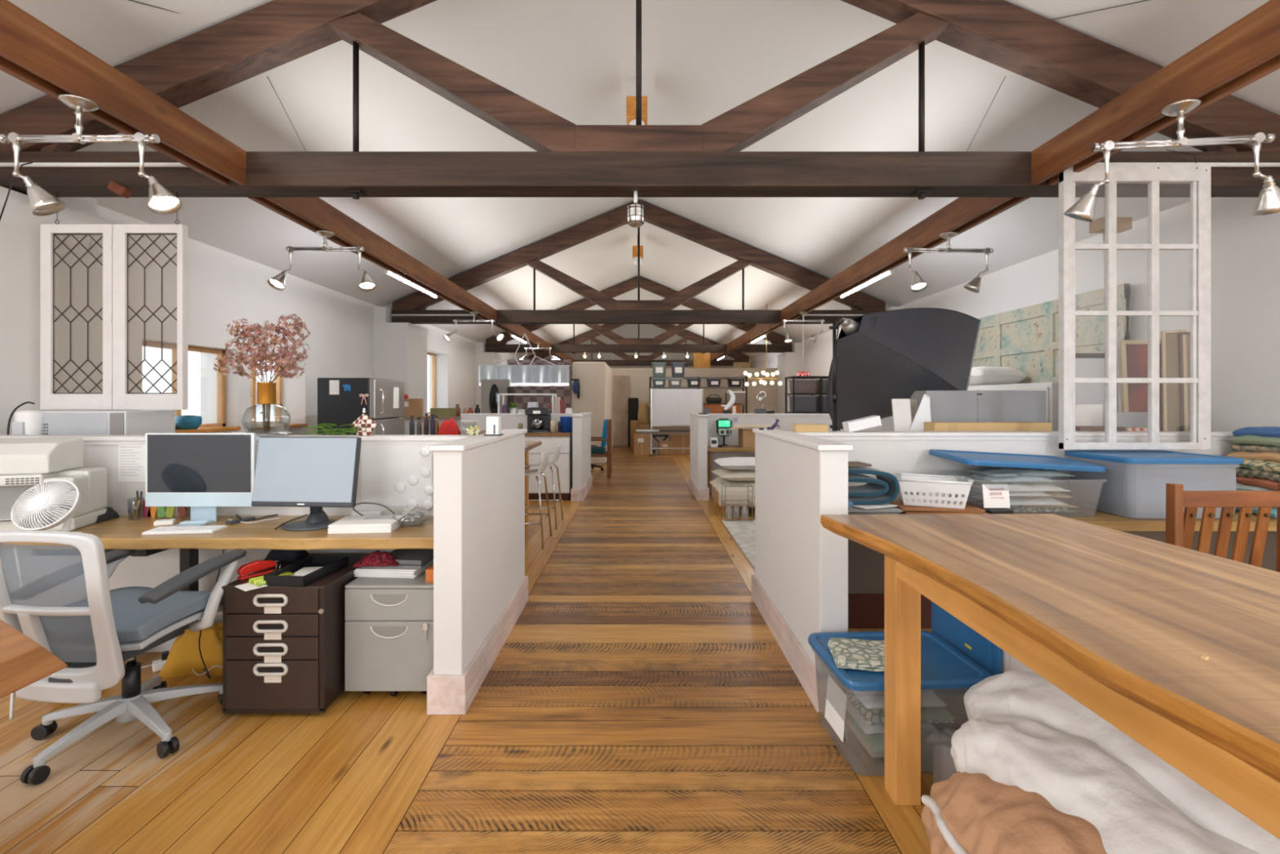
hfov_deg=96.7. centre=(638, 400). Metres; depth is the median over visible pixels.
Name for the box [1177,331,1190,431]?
framed picture
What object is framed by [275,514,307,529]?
cable
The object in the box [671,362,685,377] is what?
bin
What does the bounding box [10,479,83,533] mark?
desk fan
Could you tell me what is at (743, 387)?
rack
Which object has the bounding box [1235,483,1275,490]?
folded fabric
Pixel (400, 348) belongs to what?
wall
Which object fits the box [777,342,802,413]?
pier
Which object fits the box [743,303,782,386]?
globe chandelier
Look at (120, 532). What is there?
computer desk
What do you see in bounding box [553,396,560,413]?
jar
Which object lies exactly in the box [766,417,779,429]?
animal
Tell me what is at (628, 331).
wall
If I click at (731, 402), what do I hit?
sculpture
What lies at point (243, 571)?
stapler
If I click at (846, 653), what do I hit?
folded fabric
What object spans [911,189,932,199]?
washer
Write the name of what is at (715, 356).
ceiling beam
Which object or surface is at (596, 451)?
armchair
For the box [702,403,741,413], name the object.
wooden chest
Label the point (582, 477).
wall
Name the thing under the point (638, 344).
roof truss
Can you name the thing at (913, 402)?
board
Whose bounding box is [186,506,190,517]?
card
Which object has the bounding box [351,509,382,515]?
router
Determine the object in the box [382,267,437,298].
tube light
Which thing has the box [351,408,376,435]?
ornament
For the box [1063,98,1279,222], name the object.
track spotlight
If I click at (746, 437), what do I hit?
carton
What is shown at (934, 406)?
box
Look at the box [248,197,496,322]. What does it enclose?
ceiling beam
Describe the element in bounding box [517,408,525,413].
cloth
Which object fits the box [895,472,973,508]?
plastic basket
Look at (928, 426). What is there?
carton
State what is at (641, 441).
cardboard box
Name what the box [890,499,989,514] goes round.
file folders
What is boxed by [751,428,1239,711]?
wall
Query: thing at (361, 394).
ribbon
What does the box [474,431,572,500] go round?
unit
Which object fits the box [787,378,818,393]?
bin
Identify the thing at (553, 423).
cup stack
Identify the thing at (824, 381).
bin
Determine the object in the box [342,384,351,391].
magnet
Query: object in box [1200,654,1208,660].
chip
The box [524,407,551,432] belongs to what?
coffee machine
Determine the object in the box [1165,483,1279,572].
chair
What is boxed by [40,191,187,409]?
glass window
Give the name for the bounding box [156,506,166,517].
card
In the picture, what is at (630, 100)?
lamp
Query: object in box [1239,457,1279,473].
folded fabric
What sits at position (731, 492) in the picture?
bench
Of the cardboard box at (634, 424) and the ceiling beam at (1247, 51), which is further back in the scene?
the cardboard box at (634, 424)
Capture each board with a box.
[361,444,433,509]
[891,399,911,431]
[910,399,918,422]
[1116,412,1147,427]
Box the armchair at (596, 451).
[591,418,611,477]
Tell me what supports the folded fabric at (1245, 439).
on the folded fabric at (1241, 446)
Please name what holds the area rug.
on the floor
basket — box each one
[705,394,722,403]
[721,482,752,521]
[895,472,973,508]
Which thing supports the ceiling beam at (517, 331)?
attached to the roof truss at (638, 344)
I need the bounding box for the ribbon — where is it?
[359,393,368,404]
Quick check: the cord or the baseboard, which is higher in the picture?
the cord
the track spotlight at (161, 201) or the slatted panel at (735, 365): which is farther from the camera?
the slatted panel at (735, 365)
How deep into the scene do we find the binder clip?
2.45 m
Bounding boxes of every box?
[425,564,433,582]
[430,408,456,416]
[630,420,639,448]
[633,432,649,456]
[639,423,649,429]
[658,440,672,454]
[669,434,689,453]
[704,408,710,413]
[842,415,881,432]
[908,390,1046,431]
[970,503,1013,514]
[1075,426,1125,431]
[1125,426,1147,431]
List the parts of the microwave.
door, control panel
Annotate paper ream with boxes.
[327,515,404,533]
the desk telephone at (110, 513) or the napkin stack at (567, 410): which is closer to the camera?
the desk telephone at (110, 513)
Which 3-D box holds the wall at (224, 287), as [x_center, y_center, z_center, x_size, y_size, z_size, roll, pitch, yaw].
[-4.610,-0.133,10.400,0.420,2.966,27.200,0,0,0]
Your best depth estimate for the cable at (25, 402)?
3.25 m
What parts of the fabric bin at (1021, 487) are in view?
lid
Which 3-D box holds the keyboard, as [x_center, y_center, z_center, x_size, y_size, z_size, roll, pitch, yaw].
[-2.124,0.608,2.666,0.300,0.015,0.115,0,0,-7]
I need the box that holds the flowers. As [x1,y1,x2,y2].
[466,425,479,435]
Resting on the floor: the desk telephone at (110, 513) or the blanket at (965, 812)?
the blanket at (965, 812)
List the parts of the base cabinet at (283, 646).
pull handle, pull handle, pull handle, pull handle, drawer, label plate, drawer, label plate, drawer, label plate, drawer, label plate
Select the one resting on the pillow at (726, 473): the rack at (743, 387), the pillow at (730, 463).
the pillow at (730, 463)
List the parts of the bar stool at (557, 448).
foot rail, leg, leg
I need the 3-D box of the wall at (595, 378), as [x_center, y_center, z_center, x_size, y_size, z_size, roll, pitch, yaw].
[-1.050,0.270,13.450,0.700,2.160,2.900,0,0,0]
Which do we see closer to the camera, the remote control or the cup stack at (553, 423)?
the remote control
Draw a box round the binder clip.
[271,564,280,573]
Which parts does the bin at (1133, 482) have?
lid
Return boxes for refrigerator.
[317,377,404,435]
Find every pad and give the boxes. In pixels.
[153,518,175,525]
[292,566,322,575]
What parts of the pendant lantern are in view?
stem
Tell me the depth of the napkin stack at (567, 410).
8.33 m
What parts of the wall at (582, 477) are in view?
cap moulding, baseboard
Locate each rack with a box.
[497,393,556,413]
[571,378,579,399]
[648,376,746,450]
[784,376,828,413]
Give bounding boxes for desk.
[3,515,433,629]
[707,444,755,494]
[848,502,1276,628]
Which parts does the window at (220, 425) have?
sill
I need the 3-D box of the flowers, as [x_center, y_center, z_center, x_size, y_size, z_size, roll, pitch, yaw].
[-0.900,0.166,3.100,0.073,0.053,0.050,0,0,0]
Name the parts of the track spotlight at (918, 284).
lamp arm, bulb, lamp shade, stem, lamp shade, lamp arm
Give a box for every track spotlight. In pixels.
[0,93,182,216]
[266,230,376,291]
[443,311,504,342]
[520,342,555,359]
[782,311,824,342]
[903,231,993,293]
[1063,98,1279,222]
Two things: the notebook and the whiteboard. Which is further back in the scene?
the whiteboard
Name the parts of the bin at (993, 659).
lid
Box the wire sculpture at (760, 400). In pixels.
[754,391,766,413]
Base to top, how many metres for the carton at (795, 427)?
0.047 m
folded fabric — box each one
[827,637,884,671]
[1226,451,1279,462]
[1227,435,1279,446]
[1231,426,1279,437]
[1231,443,1279,453]
[1235,466,1279,481]
[1235,475,1279,490]
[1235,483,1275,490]
[1235,507,1276,518]
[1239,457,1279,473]
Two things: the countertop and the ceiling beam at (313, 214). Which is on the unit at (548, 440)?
the countertop
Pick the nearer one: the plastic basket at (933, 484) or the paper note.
the plastic basket at (933, 484)
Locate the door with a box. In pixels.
[613,375,629,446]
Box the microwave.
[42,409,175,435]
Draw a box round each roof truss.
[0,0,1279,199]
[391,200,885,325]
[485,276,791,354]
[528,324,749,366]
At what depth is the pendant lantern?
3.53 m
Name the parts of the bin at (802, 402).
lid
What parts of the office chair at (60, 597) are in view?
lumbar post, frame, arm, arm, arm, arm, arm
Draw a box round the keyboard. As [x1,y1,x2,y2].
[142,524,226,534]
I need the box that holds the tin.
[560,400,565,413]
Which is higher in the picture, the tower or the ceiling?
the ceiling
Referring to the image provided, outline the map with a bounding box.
[972,283,1129,383]
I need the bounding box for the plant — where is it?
[507,401,521,413]
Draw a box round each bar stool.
[524,443,563,529]
[524,448,552,549]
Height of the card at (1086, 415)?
0.240 m
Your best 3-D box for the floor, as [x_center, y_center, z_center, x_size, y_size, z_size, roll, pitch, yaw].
[0.000,1.450,10.400,9.600,0.200,27.200,0,0,0]
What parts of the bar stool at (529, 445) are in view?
leg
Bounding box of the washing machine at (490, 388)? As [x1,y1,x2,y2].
[480,379,514,413]
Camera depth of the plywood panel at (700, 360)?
17.00 m
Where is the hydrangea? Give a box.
[213,313,310,431]
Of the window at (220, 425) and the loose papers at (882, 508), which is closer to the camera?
the loose papers at (882, 508)
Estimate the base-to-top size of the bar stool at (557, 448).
0.866 m
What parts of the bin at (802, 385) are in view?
lid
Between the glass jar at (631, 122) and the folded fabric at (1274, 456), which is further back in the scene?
the glass jar at (631, 122)
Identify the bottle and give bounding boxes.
[408,415,414,435]
[416,417,422,435]
[423,413,429,435]
[430,413,435,435]
[434,415,439,435]
[517,422,522,428]
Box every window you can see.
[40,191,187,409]
[142,340,240,432]
[250,355,307,430]
[426,352,435,416]
[1058,149,1210,449]
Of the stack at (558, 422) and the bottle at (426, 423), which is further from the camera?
the stack at (558, 422)
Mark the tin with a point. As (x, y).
(562, 402)
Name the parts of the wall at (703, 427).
baseboard, cap moulding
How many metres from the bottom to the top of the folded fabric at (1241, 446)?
0.062 m
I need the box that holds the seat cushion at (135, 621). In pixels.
[109,586,222,642]
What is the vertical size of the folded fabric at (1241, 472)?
0.066 m
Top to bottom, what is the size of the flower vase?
0.286 m
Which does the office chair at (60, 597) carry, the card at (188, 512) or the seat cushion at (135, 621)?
the seat cushion at (135, 621)
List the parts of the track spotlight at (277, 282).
lamp shade, bulb, lamp arm, stem, lamp arm, bulb, lamp shade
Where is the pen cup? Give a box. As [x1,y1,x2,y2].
[127,490,144,519]
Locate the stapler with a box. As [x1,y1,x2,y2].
[236,560,276,580]
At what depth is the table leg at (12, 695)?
2.40 m
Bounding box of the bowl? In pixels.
[175,414,202,429]
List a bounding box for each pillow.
[711,468,755,481]
[712,457,755,470]
[968,366,1026,386]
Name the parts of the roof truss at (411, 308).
rod, king rod, rod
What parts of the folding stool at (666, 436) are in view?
seat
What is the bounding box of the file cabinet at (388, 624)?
[344,570,433,696]
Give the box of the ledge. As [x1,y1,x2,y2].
[403,416,460,435]
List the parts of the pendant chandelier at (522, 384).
cord, rail, lamp shade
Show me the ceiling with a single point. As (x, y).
(574, 60)
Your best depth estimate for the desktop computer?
2.85 m
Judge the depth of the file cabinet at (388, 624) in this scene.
2.55 m
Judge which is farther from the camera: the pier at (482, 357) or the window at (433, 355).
the pier at (482, 357)
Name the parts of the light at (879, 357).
knob, power cord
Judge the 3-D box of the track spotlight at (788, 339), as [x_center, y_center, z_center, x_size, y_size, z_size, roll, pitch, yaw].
[2.460,-1.083,8.502,0.622,0.461,0.135,0,0,-9]
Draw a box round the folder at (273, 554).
[263,549,309,560]
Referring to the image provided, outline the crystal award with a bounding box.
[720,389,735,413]
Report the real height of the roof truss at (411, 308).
2.120 m
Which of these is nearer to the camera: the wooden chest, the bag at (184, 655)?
the bag at (184, 655)
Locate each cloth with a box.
[437,417,461,435]
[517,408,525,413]
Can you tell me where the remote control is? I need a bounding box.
[225,516,255,524]
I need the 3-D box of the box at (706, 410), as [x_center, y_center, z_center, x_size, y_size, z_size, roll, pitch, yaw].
[0.993,0.154,8.260,0.080,0.080,0.060,0,0,-6]
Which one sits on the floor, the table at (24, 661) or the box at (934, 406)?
the table at (24, 661)
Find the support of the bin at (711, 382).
on the rack at (743, 387)
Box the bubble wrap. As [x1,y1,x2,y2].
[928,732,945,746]
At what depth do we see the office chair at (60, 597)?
2.05 m
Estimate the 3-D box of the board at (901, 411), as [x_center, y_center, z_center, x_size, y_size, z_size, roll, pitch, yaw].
[1.820,0.130,3.930,0.122,0.278,0.062,0,0,0]
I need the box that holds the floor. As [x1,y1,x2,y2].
[0,446,960,853]
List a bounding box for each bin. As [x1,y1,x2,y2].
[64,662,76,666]
[651,362,666,377]
[651,377,666,386]
[667,377,682,386]
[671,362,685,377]
[686,377,702,386]
[706,377,721,386]
[726,377,742,386]
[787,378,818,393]
[787,395,818,411]
[808,630,991,757]
[816,378,827,393]
[816,395,828,411]
[928,448,1106,512]
[931,600,1035,725]
[1064,449,1244,518]
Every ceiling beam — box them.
[0,0,246,185]
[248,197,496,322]
[493,324,551,351]
[547,352,575,365]
[710,352,729,363]
[726,324,783,351]
[781,197,1029,322]
[1031,0,1279,185]
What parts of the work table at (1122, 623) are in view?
leg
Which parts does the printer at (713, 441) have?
panel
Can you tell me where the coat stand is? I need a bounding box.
[627,397,638,447]
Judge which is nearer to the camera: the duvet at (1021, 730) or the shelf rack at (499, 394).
the duvet at (1021, 730)
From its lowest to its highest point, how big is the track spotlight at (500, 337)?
0.446 m
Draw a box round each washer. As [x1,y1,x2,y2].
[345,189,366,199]
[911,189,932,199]
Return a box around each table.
[0,619,67,698]
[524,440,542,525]
[820,513,1279,839]
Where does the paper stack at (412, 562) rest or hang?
on the file cabinet at (388, 624)
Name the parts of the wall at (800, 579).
baseboard, cap moulding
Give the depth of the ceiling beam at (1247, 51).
2.56 m
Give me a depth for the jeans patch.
2.89 m
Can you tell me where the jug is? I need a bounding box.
[12,409,44,435]
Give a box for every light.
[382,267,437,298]
[510,333,526,343]
[751,333,767,343]
[826,307,981,431]
[840,267,895,298]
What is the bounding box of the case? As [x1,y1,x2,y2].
[766,410,774,413]
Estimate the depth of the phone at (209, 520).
2.82 m
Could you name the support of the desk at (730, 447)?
on the floor
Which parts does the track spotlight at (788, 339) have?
lamp arm, lamp shade, lamp shade, lamp arm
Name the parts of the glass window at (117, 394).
door frame, door frame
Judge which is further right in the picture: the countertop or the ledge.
the countertop
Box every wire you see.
[128,0,182,14]
[266,75,306,151]
[966,75,1005,151]
[1051,0,1150,20]
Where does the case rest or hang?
on the wall at (703, 427)
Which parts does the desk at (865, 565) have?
panel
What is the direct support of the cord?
hanging from the ceiling
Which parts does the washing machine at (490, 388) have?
post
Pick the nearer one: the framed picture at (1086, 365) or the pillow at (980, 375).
the framed picture at (1086, 365)
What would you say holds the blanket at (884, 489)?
on the loose papers at (882, 508)
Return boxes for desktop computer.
[145,432,255,526]
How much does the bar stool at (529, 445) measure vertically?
0.900 m
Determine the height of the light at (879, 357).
2.019 m
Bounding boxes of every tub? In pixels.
[560,416,572,431]
[635,429,658,433]
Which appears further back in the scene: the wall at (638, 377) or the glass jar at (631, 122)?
the wall at (638, 377)
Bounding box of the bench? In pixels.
[709,476,755,515]
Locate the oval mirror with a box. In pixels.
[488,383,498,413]
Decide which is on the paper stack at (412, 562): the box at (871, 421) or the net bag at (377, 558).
the net bag at (377, 558)
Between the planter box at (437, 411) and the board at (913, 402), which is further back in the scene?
the planter box at (437, 411)
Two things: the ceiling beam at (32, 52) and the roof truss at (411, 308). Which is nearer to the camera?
the ceiling beam at (32, 52)
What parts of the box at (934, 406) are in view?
panel, panel, panel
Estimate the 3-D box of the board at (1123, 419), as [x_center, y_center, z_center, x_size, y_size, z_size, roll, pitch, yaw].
[3.311,0.175,3.810,0.280,0.190,0.020,0,0,0]
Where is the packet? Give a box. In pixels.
[502,404,508,413]
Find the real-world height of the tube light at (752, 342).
0.080 m
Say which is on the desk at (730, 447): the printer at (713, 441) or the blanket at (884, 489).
the printer at (713, 441)
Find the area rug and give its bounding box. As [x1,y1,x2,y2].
[721,520,755,568]
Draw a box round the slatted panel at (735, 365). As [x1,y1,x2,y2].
[733,362,750,368]
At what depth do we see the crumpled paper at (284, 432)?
3.07 m
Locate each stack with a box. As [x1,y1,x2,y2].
[353,548,433,577]
[460,420,478,435]
[550,420,555,432]
[557,421,560,431]
[565,408,572,413]
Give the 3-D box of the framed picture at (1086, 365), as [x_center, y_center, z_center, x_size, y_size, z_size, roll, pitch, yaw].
[3.308,-0.038,4.194,0.346,0.616,0.047,0,0,0]
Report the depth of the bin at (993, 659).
2.31 m
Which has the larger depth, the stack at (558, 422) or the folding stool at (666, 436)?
the folding stool at (666, 436)
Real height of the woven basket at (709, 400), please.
0.250 m
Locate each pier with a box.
[0,186,142,435]
[475,342,502,413]
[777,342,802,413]
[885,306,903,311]
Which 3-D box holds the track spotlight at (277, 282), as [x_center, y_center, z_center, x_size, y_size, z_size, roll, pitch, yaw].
[-2.453,-1.083,4.429,0.811,0.462,0.193,0,0,0]
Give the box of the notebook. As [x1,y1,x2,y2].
[848,461,871,466]
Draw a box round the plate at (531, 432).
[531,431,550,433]
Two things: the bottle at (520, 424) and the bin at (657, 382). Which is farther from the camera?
the bin at (657, 382)
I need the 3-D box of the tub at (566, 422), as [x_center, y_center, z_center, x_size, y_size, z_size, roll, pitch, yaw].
[-1.006,0.337,7.950,0.200,0.215,0.200,0,0,0]
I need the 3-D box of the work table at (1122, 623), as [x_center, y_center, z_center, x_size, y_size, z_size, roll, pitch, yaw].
[1.197,0.900,0.927,0.966,0.900,2.655,0,0,0]
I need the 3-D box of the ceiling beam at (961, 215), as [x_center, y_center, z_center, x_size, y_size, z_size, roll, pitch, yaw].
[2.473,-1.418,6.650,0.145,0.208,5.900,0,0,0]
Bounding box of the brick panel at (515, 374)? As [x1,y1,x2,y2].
[507,359,571,413]
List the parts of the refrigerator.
door handle, door handle, door, door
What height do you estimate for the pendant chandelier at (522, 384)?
1.048 m
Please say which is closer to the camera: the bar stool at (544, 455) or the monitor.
the monitor
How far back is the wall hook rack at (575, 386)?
11.90 m
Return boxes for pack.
[235,571,294,591]
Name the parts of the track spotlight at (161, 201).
lamp arm, lamp shade, bulb, stem, lamp arm, bulb, lamp shade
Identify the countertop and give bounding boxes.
[474,431,572,436]
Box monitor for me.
[251,436,361,530]
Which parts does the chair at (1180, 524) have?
post, rail, post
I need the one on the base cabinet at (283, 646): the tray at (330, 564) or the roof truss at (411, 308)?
the tray at (330, 564)
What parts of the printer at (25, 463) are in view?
scanner lid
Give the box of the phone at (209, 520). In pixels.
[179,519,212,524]
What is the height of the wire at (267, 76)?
0.480 m
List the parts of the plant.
pot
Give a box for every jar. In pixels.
[455,404,460,416]
[466,407,473,413]
[475,404,479,413]
[527,402,538,408]
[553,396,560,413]
[628,119,644,124]
[633,257,641,265]
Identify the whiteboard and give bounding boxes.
[649,388,702,456]
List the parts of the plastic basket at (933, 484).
handle, handle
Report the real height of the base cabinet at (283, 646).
0.560 m
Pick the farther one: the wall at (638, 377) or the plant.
the wall at (638, 377)
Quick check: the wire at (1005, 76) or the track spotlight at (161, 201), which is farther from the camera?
the wire at (1005, 76)
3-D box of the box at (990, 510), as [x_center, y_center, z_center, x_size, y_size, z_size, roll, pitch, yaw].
[1.840,0.585,2.980,0.120,0.050,0.180,0,0,-6]
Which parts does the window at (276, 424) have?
sill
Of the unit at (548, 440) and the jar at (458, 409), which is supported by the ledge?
the jar at (458, 409)
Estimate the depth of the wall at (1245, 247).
4.33 m
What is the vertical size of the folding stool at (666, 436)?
0.470 m
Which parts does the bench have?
leg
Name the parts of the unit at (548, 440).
drawer, drawer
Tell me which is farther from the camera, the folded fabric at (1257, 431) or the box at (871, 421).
the box at (871, 421)
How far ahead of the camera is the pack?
2.41 m
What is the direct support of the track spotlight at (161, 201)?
hanging from the ceiling beam at (32, 52)
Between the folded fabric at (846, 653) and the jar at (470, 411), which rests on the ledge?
the jar at (470, 411)
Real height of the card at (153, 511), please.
0.097 m
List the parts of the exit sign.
stem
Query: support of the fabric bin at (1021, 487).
on the desk at (865, 565)
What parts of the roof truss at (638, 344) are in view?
rod, rod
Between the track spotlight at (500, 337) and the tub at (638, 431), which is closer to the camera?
the track spotlight at (500, 337)
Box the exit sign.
[796,324,810,376]
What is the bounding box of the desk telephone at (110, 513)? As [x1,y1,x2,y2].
[93,506,119,523]
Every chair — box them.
[0,529,246,784]
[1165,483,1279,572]
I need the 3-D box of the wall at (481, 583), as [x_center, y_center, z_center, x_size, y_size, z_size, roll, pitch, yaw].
[-2.297,0.772,3.140,3.105,1.156,1.400,0,0,0]
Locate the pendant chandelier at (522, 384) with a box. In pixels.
[478,333,569,386]
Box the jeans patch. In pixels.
[848,500,853,507]
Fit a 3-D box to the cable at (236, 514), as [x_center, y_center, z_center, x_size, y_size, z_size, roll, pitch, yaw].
[-2.085,0.611,3.014,0.308,0.005,0.160,0,0,13]
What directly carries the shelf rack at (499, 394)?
on the floor
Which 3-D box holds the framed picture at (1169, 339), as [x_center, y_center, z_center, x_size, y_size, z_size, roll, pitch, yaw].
[3.769,-0.111,4.004,0.129,0.765,0.080,0,0,29]
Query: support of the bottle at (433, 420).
on the cabinet
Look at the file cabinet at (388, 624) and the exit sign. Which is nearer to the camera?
the file cabinet at (388, 624)
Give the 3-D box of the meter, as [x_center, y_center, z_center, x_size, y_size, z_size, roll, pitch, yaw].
[1.221,0.456,8.155,0.219,0.386,0.081,0,0,0]
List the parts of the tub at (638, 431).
lid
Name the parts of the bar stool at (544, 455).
foot rail, leg, leg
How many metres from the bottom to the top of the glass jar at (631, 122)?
0.155 m
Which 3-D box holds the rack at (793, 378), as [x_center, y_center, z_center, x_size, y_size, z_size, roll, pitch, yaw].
[3.169,0.466,10.150,0.990,1.768,0.540,0,0,0]
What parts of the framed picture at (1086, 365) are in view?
frame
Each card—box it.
[141,500,151,517]
[147,506,157,518]
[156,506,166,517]
[164,506,176,518]
[177,506,186,517]
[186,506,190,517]
[393,386,399,408]
[1075,404,1102,426]
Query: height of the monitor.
0.437 m
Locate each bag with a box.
[158,618,222,678]
[351,550,399,567]
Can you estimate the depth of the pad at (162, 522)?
2.80 m
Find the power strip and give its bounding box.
[151,650,168,671]
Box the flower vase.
[242,382,290,435]
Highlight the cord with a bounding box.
[0,161,32,220]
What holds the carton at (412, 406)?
on the ledge
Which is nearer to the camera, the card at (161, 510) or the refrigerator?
the card at (161, 510)
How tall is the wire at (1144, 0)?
0.442 m
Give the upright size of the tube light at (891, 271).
0.080 m
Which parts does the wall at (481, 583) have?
cap moulding, baseboard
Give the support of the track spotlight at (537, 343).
hanging from the ceiling beam at (517, 331)
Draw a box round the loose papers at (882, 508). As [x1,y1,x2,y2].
[848,503,902,514]
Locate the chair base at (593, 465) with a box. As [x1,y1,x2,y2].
[591,444,604,471]
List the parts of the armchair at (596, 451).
seat, seat rail, armrest, backrest, leg, leg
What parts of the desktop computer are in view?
casing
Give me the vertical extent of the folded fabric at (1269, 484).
0.071 m
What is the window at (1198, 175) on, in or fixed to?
hanging from the roof truss at (571, 160)
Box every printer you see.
[0,436,106,531]
[709,437,722,447]
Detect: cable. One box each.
[6,401,35,435]
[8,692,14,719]
[192,665,222,675]
[198,549,224,678]
[227,517,279,523]
[235,514,278,519]
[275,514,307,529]
[352,502,394,515]
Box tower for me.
[483,416,503,435]
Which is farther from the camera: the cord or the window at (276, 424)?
the window at (276, 424)
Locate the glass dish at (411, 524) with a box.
[391,511,430,526]
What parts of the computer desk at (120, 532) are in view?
leg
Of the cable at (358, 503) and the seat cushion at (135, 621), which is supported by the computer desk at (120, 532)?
the cable at (358, 503)
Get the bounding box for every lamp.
[626,96,647,124]
[632,245,643,265]
[1088,217,1132,412]
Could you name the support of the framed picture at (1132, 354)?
on the work table
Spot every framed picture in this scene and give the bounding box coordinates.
[1075,353,1104,426]
[1118,339,1162,431]
[1160,329,1188,431]
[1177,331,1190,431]
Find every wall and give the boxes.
[0,428,528,714]
[97,204,520,435]
[373,306,426,435]
[460,412,592,502]
[543,324,734,408]
[572,361,612,463]
[610,368,777,442]
[688,412,893,500]
[749,197,1279,431]
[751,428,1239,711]
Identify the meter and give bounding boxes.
[715,418,732,445]
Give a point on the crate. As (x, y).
(740, 395)
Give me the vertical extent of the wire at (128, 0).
0.412 m
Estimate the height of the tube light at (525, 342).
0.080 m
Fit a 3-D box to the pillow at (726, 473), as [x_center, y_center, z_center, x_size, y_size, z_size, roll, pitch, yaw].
[1.420,0.908,7.000,0.946,0.145,0.610,0,0,-6]
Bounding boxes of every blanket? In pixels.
[848,466,899,505]
[920,770,1106,853]
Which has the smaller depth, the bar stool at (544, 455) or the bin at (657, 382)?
the bar stool at (544, 455)
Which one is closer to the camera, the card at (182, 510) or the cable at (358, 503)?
the card at (182, 510)
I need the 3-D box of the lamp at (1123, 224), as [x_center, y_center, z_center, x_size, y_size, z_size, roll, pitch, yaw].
[3.667,-0.025,4.400,0.280,2.750,0.280,0,0,0]
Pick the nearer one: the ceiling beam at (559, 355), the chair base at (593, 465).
the chair base at (593, 465)
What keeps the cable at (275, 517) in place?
on the computer desk at (120, 532)
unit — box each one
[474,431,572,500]
[967,382,1120,431]
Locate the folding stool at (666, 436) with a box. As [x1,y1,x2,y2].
[652,434,668,453]
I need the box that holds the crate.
[724,391,745,404]
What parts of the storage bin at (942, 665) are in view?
lid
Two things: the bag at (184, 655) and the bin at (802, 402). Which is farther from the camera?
the bin at (802, 402)
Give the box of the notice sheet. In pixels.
[118,444,145,481]
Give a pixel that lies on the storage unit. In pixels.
(1051, 388)
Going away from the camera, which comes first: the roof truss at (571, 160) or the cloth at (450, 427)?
the roof truss at (571, 160)
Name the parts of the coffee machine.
control panel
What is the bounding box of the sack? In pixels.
[637,402,648,423]
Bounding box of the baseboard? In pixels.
[612,442,658,446]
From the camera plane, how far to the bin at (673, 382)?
15.00 m
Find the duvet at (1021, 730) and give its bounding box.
[951,670,1279,853]
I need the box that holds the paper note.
[329,380,339,394]
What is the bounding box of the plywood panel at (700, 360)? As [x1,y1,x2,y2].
[693,352,710,368]
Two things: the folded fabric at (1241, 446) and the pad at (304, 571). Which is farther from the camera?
the folded fabric at (1241, 446)
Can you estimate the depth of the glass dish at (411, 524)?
2.78 m
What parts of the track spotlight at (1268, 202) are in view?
lamp shade, lamp arm, stem, lamp arm, lamp shade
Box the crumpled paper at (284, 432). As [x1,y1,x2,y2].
[271,431,292,434]
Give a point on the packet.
(504, 407)
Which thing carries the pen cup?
on the computer desk at (120, 532)
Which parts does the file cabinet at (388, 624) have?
drawer, scoop pull, drawer, scoop pull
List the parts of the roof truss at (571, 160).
rod, king rod, rod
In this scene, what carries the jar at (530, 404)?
on the shelf rack at (499, 394)
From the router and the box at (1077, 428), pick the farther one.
the box at (1077, 428)
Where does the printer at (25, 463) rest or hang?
on the computer desk at (120, 532)
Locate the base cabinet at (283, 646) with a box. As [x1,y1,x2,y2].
[222,552,371,712]
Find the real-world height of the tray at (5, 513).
0.038 m
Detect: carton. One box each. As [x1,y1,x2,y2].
[404,394,422,416]
[727,424,778,447]
[791,423,827,431]
[924,422,1051,431]
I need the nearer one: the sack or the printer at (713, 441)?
the printer at (713, 441)
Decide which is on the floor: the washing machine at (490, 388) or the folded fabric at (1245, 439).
the washing machine at (490, 388)
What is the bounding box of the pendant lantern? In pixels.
[626,191,644,227]
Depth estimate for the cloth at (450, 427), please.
6.86 m
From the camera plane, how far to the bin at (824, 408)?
9.96 m
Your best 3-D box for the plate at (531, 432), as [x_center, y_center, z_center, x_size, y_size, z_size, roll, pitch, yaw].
[-1.330,0.439,7.730,0.260,0.012,0.260,0,0,0]
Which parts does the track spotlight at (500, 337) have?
lamp shade, lamp arm, lamp arm, lamp shade, bulb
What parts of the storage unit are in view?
door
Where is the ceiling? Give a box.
[0,0,1279,359]
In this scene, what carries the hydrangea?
in the flower vase
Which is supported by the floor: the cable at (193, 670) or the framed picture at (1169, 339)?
the cable at (193, 670)
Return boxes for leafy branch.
[302,423,366,435]
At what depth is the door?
16.44 m
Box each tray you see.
[0,507,12,520]
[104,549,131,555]
[263,555,348,586]

